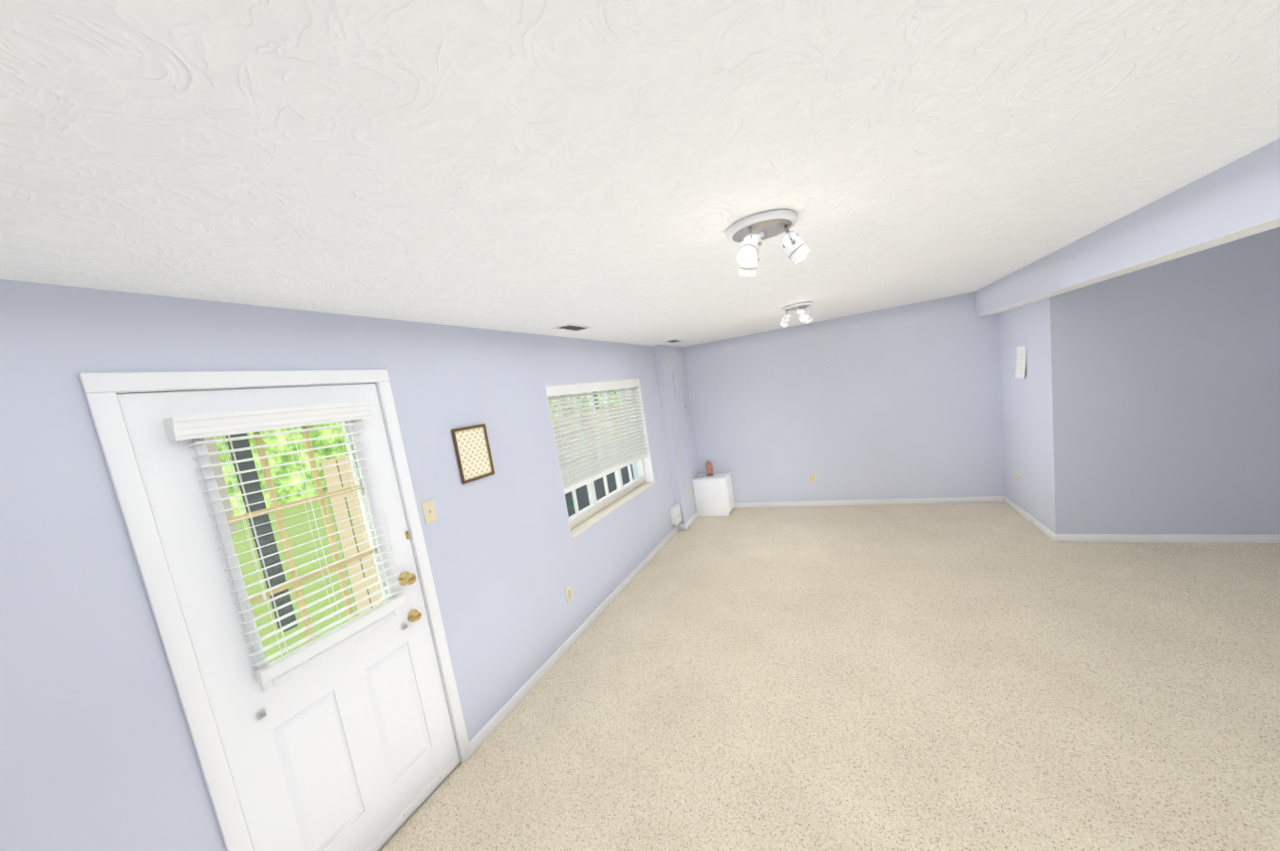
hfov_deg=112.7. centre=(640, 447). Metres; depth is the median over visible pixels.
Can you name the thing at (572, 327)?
ceiling vent
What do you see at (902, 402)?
wall
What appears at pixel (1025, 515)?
baseboard
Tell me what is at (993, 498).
baseboard
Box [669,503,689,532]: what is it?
box
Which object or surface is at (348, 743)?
door
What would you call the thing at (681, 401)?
electrical panel
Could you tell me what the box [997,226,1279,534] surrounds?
wall
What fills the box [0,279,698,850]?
wall
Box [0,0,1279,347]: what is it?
ceiling
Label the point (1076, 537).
baseboard
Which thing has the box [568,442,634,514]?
window
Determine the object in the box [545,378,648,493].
window blind
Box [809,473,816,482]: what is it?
outlet
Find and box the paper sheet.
[1015,345,1025,377]
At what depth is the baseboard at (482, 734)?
3.03 m
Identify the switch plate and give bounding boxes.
[421,499,437,525]
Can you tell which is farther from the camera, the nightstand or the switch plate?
the nightstand
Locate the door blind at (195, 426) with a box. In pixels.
[162,400,406,683]
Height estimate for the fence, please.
1.740 m
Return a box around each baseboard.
[469,524,681,753]
[681,510,697,528]
[734,495,1000,508]
[1000,495,1050,537]
[1050,529,1279,543]
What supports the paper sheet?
attached to the wall at (1145, 401)
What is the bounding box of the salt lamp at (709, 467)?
[696,460,714,477]
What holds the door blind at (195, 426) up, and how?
attached to the door
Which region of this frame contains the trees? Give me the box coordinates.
[204,388,622,533]
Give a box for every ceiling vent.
[551,323,592,331]
[663,338,682,342]
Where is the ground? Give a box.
[230,497,357,663]
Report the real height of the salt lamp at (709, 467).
0.215 m
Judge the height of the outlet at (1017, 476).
0.118 m
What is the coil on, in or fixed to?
on the ground
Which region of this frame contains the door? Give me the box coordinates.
[116,383,459,850]
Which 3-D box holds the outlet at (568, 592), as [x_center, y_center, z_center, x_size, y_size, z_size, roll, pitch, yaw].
[-0.542,1.122,3.257,0.009,0.118,0.072,-5,8,25]
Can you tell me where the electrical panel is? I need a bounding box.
[672,372,690,434]
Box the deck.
[225,391,599,631]
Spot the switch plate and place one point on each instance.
(429, 512)
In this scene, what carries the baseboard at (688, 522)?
attached to the wall at (97, 750)
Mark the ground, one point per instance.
(303, 538)
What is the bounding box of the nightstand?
[692,471,734,515]
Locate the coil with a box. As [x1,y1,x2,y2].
[558,457,578,516]
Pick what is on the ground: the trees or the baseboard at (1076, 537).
the trees
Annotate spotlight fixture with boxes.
[726,208,810,278]
[779,301,812,326]
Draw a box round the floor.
[380,501,1279,850]
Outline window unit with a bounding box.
[545,377,655,538]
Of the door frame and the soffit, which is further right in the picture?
the soffit
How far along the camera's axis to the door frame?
1.39 m
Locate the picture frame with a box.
[451,423,494,484]
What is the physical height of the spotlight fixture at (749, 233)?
0.162 m
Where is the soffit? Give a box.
[975,138,1279,316]
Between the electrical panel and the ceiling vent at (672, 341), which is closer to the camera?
the ceiling vent at (672, 341)
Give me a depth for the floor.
2.26 m
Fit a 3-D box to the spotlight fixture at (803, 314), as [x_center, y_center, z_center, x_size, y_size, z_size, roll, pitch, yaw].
[1.332,-1.131,3.635,0.281,0.162,0.288,-5,8,25]
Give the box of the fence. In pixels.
[320,403,627,615]
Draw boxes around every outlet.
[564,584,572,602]
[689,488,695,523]
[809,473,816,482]
[1015,470,1018,483]
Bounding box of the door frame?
[78,369,471,850]
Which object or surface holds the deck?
on the ground
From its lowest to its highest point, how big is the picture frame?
0.316 m
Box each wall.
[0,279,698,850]
[682,291,1005,503]
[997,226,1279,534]

